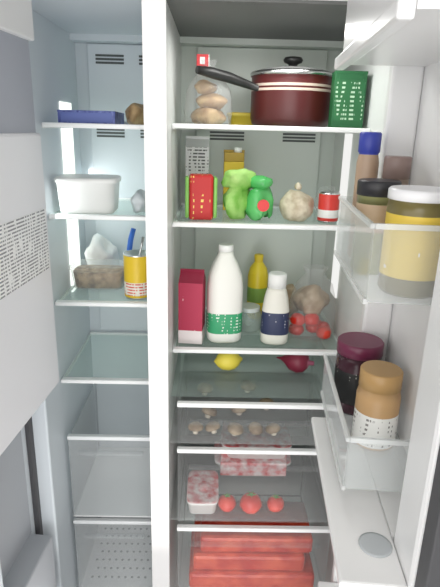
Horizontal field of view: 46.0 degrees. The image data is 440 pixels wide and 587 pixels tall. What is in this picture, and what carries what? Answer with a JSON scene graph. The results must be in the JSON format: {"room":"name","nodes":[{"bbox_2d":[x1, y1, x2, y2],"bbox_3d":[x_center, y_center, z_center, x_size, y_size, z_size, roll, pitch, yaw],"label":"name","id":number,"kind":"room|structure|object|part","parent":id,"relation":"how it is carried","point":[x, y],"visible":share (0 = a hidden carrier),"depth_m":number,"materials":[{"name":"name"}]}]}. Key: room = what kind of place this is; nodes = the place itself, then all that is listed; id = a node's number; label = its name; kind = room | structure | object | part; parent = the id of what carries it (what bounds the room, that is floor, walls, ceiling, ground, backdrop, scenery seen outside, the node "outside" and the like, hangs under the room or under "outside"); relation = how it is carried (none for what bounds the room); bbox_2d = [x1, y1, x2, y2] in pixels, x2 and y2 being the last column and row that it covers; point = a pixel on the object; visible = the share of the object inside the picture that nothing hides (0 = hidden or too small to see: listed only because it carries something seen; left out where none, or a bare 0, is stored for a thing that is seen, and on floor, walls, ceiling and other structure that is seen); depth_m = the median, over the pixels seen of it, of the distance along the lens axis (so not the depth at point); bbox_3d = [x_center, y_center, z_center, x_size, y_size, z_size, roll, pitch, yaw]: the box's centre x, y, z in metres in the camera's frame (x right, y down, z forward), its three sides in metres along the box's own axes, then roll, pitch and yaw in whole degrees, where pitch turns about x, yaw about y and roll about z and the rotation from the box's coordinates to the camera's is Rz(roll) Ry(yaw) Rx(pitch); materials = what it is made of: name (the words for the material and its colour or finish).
{"room":"refrigerator interior","nodes":[
{"label":"refrigerator interior","id":0,"kind":"room"},
{"bbox_3d":[0.010,1.444,0.446,5.000,0.020,3.720,1,18,-1],"label":"floor","id":1,"kind":"structure","parent":0,"visible":0},
{"bbox_2d":[0,0,439,586],"bbox_3d":[-0.059,0.220,1.247,0.980,1.780,1.207,1,18,-1],"label":"refrigerator","id":2,"kind":"object","parent":1,"relation":"on","point":[100,397],"visible":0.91,"depth_m":1.31,"materials":[{"name":"white plastic"}]},
{"bbox_2d":[59,101,80,291],"bbox_3d":[-0.419,-0.264,1.460,0.005,0.515,0.100,1,18,-1],"label":"light strip","id":3,"kind":"object","parent":2,"relation":"in","point":[66,134],"depth_m":1.45,"materials":[{"name":"white plastic"}]},
{"bbox_2d":[54,174,120,213],"bbox_3d":[-0.333,-0.255,1.322,0.156,0.088,0.128,1,18,-3],"label":"tub","id":4,"kind":"object","parent":2,"relation":"on","point":[77,193],"visible":1,"depth_m":1.27,"materials":[{"name":"white plastic"}]},
{"bbox_2d":[57,110,123,123],"bbox_3d":[-0.320,-0.444,1.309,0.134,0.031,0.191,0,18,-4],"label":"food box","id":5,"kind":"object","parent":2,"relation":"on","point":[64,116],"visible":0.8,"depth_m":1.22,"materials":[{"name":"blue cardboard"}]},
{"bbox_2d":[31,0,149,449],"bbox_3d":[-0.302,0.140,1.490,0.257,1.672,0.490,1,18,-1],"label":"freezer","id":6,"kind":"object","parent":2,"relation":"in","point":[94,55],"depth_m":1.48,"materials":[{"name":"white plastic"}]},
{"bbox_2d":[73,265,123,288],"bbox_3d":[-0.341,-0.054,1.470,0.158,0.064,0.110,1,18,-1],"label":"container","id":7,"kind":"object","parent":2,"relation":"on","point":[86,276],"visible":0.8,"depth_m":1.44,"materials":[{"name":"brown plastic"}]},
{"bbox_2d":[84,233,118,264],"bbox_3d":[-0.357,-0.119,1.565,0.098,0.130,0.091,1,18,-1],"label":"plastic bag","id":8,"kind":"object","parent":2,"relation":"on","point":[100,251],"visible":0.7,"depth_m":1.53,"materials":[{"name":"white plastic"}]},
{"bbox_3d":[-0.314,0.606,1.694,0.239,0.004,0.345,1,18,-1],"label":"plate","id":9,"kind":"part","parent":2,"relation":"part of","materials":[{"name":"white plastic"}]},
{"bbox_3d":[-0.321,0.875,1.780,0.239,0.004,0.345,1,18,-1],"label":"plate","id":10,"kind":"part","parent":2,"relation":"part of","materials":[{"name":"white plastic"}]},
{"bbox_2d":[125,103,143,124],"bbox_3d":[-0.207,-0.451,1.305,0.069,0.054,0.127,1,18,-1],"label":"bread bag","id":11,"kind":"object","parent":2,"relation":"on","point":[134,113],"visible":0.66,"depth_m":1.26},
{"bbox_2d":[123,237,146,299],"bbox_3d":[-0.219,-0.070,1.372,0.073,0.161,0.073,1,18,-1],"label":"tin can","id":12,"kind":"object","parent":2,"relation":"on","point":[135,268],"visible":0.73,"depth_m":1.35,"materials":[{"name":"yellow metal"}]},
{"bbox_2d":[127,228,135,249],"bbox_3d":[-0.270,-0.117,1.524,0.048,0.154,0.048,1,18,-1],"label":"ice scoop","id":13,"kind":"object","parent":12,"relation":"in","point":[132,232],"visible":0.23,"depth_m":1.51,"materials":[{"name":"blue plastic"}]},
{"bbox_3d":[-0.207,-0.120,1.361,0.018,0.059,0.015,1,18,-1],"label":"spoon handle","id":14,"kind":"part","parent":12,"relation":"part of","materials":[{"name":"silver metal"}]},
{"bbox_2d":[130,189,144,212],"bbox_3d":[-0.203,-0.239,1.332,0.047,0.059,0.094,1,18,-1],"label":"bag","id":15,"kind":"object","parent":2,"relation":"on","point":[137,200],"visible":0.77,"depth_m":1.30,"materials":[{"name":"white plastic"}]},
{"bbox_2d":[178,268,205,343],"bbox_3d":[-0.075,0.031,1.400,0.064,0.200,0.064,3,18,5],"label":"juice carton","id":16,"kind":"object","parent":2,"relation":"on","point":[192,282],"visible":1,"depth_m":1.37,"materials":[{"name":"red cardboard"}]},
{"bbox_2d":[186,136,208,175],"bbox_3d":[-0.064,-0.341,1.465,0.064,0.200,0.064,1,18,-1],"label":"carton","id":17,"kind":"object","parent":2,"relation":"on","point":[197,147],"visible":0.58,"depth_m":1.43,"materials":[{"name":"white cardboard"}]},
{"bbox_2d":[185,174,217,219],"bbox_3d":[-0.048,-0.246,1.317,0.080,0.111,0.052,0,18,-4],"label":"snacks","id":18,"kind":"object","parent":2,"relation":"on","point":[200,189],"visible":1,"depth_m":1.29,"materials":[{"name":"red cardboard"}]},
{"bbox_2d":[187,470,218,513],"bbox_3d":[-0.049,0.565,1.475,0.089,0.052,0.146,1,18,-1],"label":"food tray","id":19,"kind":"object","parent":2,"relation":"on","point":[203,485],"visible":1,"depth_m":1.45,"materials":[{"name":"white"}]},
{"bbox_2d":[191,54,227,123],"bbox_3d":[-0.028,-0.501,1.278,0.120,0.163,0.099,1,18,-1],"label":"bag","id":20,"kind":"object","parent":2,"relation":"on","point":[210,103],"visible":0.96,"depth_m":1.26,"materials":[{"name":"white"}]},
{"bbox_2d":[206,243,242,342],"bbox_3d":[0.013,-0.004,1.406,0.097,0.266,0.089,0,18,-5],"label":"milk jug","id":21,"kind":"object","parent":2,"relation":"on","point":[225,282],"visible":1,"depth_m":1.37,"materials":[{"name":"white plastic"}]},
{"bbox_2d":[214,354,242,369],"bbox_3d":[0.023,0.186,1.445,0.064,0.058,0.066,12,20,30],"label":"lemon","id":22,"kind":"object","parent":2,"relation":"on","point":[223,361],"visible":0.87,"depth_m":1.42,"materials":[{"name":"yellow food"}]},
{"bbox_2d":[223,147,244,209],"bbox_3d":[0.038,-0.326,1.471,0.058,0.173,0.045,1,18,-1],"label":"carton","id":23,"kind":"object","parent":2,"relation":"on","point":[233,159],"visible":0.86,"depth_m":1.44,"materials":[{"name":"yellow cardboard"}]},
{"bbox_2d":[188,380,280,435],"bbox_3d":[0.036,0.319,1.470,0.245,0.039,0.279,1,18,-1],"label":"mushrooms","id":24,"kind":"object","parent":2,"relation":"on","point":[234,428],"visible":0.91,"depth_m":1.36,"materials":[{"name":"beige food"}]},
{"bbox_2d":[227,112,251,124],"bbox_3d":[0.059,-0.481,1.432,0.078,0.036,0.058,-2,18,-10],"label":"tub","id":25,"kind":"object","parent":2,"relation":"on","point":[234,118],"visible":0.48,"depth_m":1.41,"materials":[{"name":"yellow plastic"}]},
{"bbox_2d":[221,168,273,220],"bbox_3d":[0.070,-0.254,1.322,0.136,0.128,0.090,1,18,-1],"label":"bag","id":26,"kind":"object","parent":2,"relation":"on","point":[239,201],"visible":1,"depth_m":1.30,"materials":[{"name":"green plastic"}]},
{"bbox_2d":[218,491,283,513],"bbox_3d":[0.087,0.577,1.438,0.186,0.056,0.062,1,18,-1],"label":"tomatoes","id":27,"kind":"object","parent":2,"relation":"on","point":[250,502],"visible":1,"depth_m":1.43,"materials":[{"name":"red food"}]},
{"bbox_2d":[242,302,260,332],"bbox_3d":[0.084,0.069,1.503,0.073,0.072,0.073,1,18,-1],"label":"glass jar","id":28,"kind":"object","parent":2,"relation":"on","point":[248,307],"visible":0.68,"depth_m":1.48,"materials":[{"name":"white"}]},
{"bbox_2d":[189,501,314,586],"bbox_3d":[0.091,0.743,1.551,0.360,0.165,0.190,1,18,-1],"label":"meat","id":29,"kind":"object","parent":2,"relation":"on","point":[217,559],"visible":0.8,"depth_m":1.47,"materials":[{"name":"red food"}]},
{"bbox_2d":[214,420,291,476],"bbox_3d":[0.100,0.487,1.621,0.237,0.118,0.142,1,18,-1],"label":"pack","id":30,"kind":"object","parent":2,"relation":"on","point":[266,465],"visible":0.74,"depth_m":1.57,"materials":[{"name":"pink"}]},
{"bbox_2d":[166,0,347,303],"bbox_3d":[0.114,-0.271,1.363,0.463,0.792,0.490,1,18,-1],"label":"fridge","id":31,"kind":"object","parent":2,"relation":"in","point":[241,38],"depth_m":1.49,"materials":[{"name":"grey plastic"}]},
{"bbox_2d":[247,253,267,318],"bbox_3d":[0.115,-0.023,1.584,0.062,0.199,0.062,1,18,-1],"label":"juice bottle","id":32,"kind":"object","parent":2,"relation":"on","point":[257,284],"visible":0.84,"depth_m":1.56,"materials":[{"name":"yellow plastic"}]},
{"bbox_2d":[195,56,332,126],"bbox_3d":[0.115,-0.514,1.321,0.350,0.170,0.237,1,18,-1],"label":"saucepan","id":33,"kind":"object","parent":2,"relation":"on","point":[291,95],"visible":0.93,"depth_m":1.25,"materials":[{"name":"red metal"}]},
{"bbox_3d":[0.185,-0.587,1.310,0.050,0.023,0.050,1,18,-1],"label":"lid knob","id":34,"kind":"part","parent":33,"relation":"part of","materials":[{"name":"black plastic"}]},
{"bbox_2d":[260,271,288,344],"bbox_3d":[0.150,0.039,1.400,0.077,0.196,0.061,3,18,4],"label":"bottle","id":35,"kind":"object","parent":2,"relation":"on","point":[274,327],"visible":1,"depth_m":1.38,"materials":[{"name":"white plastic"}]},
{"bbox_2d":[286,284,297,315],"bbox_3d":[0.205,0.021,1.615,0.100,0.102,0.079,-5,19,-19],"label":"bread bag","id":36,"kind":"object","parent":2,"relation":"on","point":[291,289],"visible":0.27,"depth_m":1.59,"materials":[{"name":"beige plastic"}]},
{"bbox_2d":[277,355,313,372],"bbox_3d":[0.211,0.187,1.444,0.085,0.066,0.074,-5,19,-20],"label":"beetroot","id":37,"kind":"object","parent":2,"relation":"on","point":[295,363],"visible":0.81,"depth_m":1.42,"materials":[{"name":"red food"}]},
{"bbox_2d":[279,182,313,221],"bbox_3d":[0.201,-0.236,1.329,0.079,0.098,0.080,-16,24,-43],"label":"garlic bulb","id":38,"kind":"object","parent":2,"relation":"on","point":[295,205],"visible":1,"depth_m":1.31,"materials":[{"name":"beige food"}]},
{"bbox_2d":[289,284,330,338],"bbox_3d":[0.261,0.020,1.462,0.138,0.201,0.119,1,18,-1],"label":"bag","id":39,"kind":"object","parent":2,"relation":"on","point":[309,299],"visible":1,"depth_m":1.45,"materials":[{"name":"white"}]},
{"bbox_2d":[317,191,339,222],"bbox_3d":[0.278,-0.223,1.328,0.053,0.076,0.053,1,18,-1],"label":"soda can","id":40,"kind":"object","parent":2,"relation":"on","point":[328,202],"visible":1,"depth_m":1.31,"materials":[{"name":"red metal"}]},
{"bbox_2d":[330,133,352,297],"bbox_3d":[0.341,-0.220,1.458,0.005,0.470,0.065,1,18,-1],"label":"light strip","id":41,"kind":"object","parent":2,"relation":"in","point":[348,141],"depth_m":1.44,"materials":[{"name":"white plastic"}]},
{"bbox_2d":[328,71,367,127],"bbox_3d":[0.304,-0.460,1.236,0.075,0.127,0.057,2,18,3],"label":"box","id":42,"kind":"object","parent":2,"relation":"on","point":[348,88],"visible":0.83,"depth_m":1.21,"materials":[{"name":"green cardboard"}]},
{"bbox_2d":[332,332,383,415],"bbox_3d":[0.295,0.173,1.117,0.096,0.158,0.096,1,18,-1],"label":"jam jar","id":43,"kind":"object","parent":2,"relation":"on","point":[354,349],"visible":0.67,"depth_m":1.08,"materials":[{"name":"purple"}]},
{"bbox_3d":[0.239,0.357,0.964,0.098,0.015,0.456,3,18,4],"label":"compartment lid","id":44,"kind":"part","parent":2,"relation":"part of","materials":[{"name":"white plastic"}]},
{"bbox_2d":[347,132,381,256],"bbox_3d":[0.283,-0.191,1.017,0.042,0.241,0.042,1,18,-1],"label":"bottle","id":45,"kind":"object","parent":2,"relation":"on","point":[367,165],"visible":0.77,"depth_m":0.98,"materials":[{"name":"beige"}]},
{"bbox_2d":[350,178,401,274],"bbox_3d":[0.275,-0.120,0.924,0.074,0.162,0.074,1,18,-1],"label":"pickle jar","id":46,"kind":"object","parent":2,"relation":"on","point":[372,193],"visible":0.66,"depth_m":0.90,"materials":[{"name":"beige glass"}]},
{"bbox_2d":[351,360,403,450],"bbox_3d":[0.301,0.214,0.993,0.082,0.155,0.082,1,18,-1],"label":"jar","id":47,"kind":"object","parent":2,"relation":"on","point":[378,393],"visible":0.95,"depth_m":0.96,"materials":[{"name":"brown"}]},
{"bbox_3d":[0.322,0.346,1.005,0.060,0.015,0.357,3,18,4],"label":"compartment lid","id":48,"kind":"part","parent":2,"relation":"part of","materials":[{"name":"white plastic"}]},
{"bbox_2d":[382,156,411,184],"bbox_3d":[0.324,-0.156,0.977,0.049,0.200,0.049,1,18,-1],"label":"spice jar","id":49,"kind":"object","parent":2,"relation":"on","point":[394,167],"visible":0.35,"depth_m":0.94,"materials":[{"name":"beige"}]},
{"bbox_2d":[378,185,439,298],"bbox_3d":[0.303,-0.082,0.807,0.096,0.162,0.096,1,18,-1],"label":"jar","id":50,"kind":"object","parent":2,"relation":"on","point":[409,259],"visible":0.95,"depth_m":0.77,"materials":[{"name":"yellow glass"}]}
]}

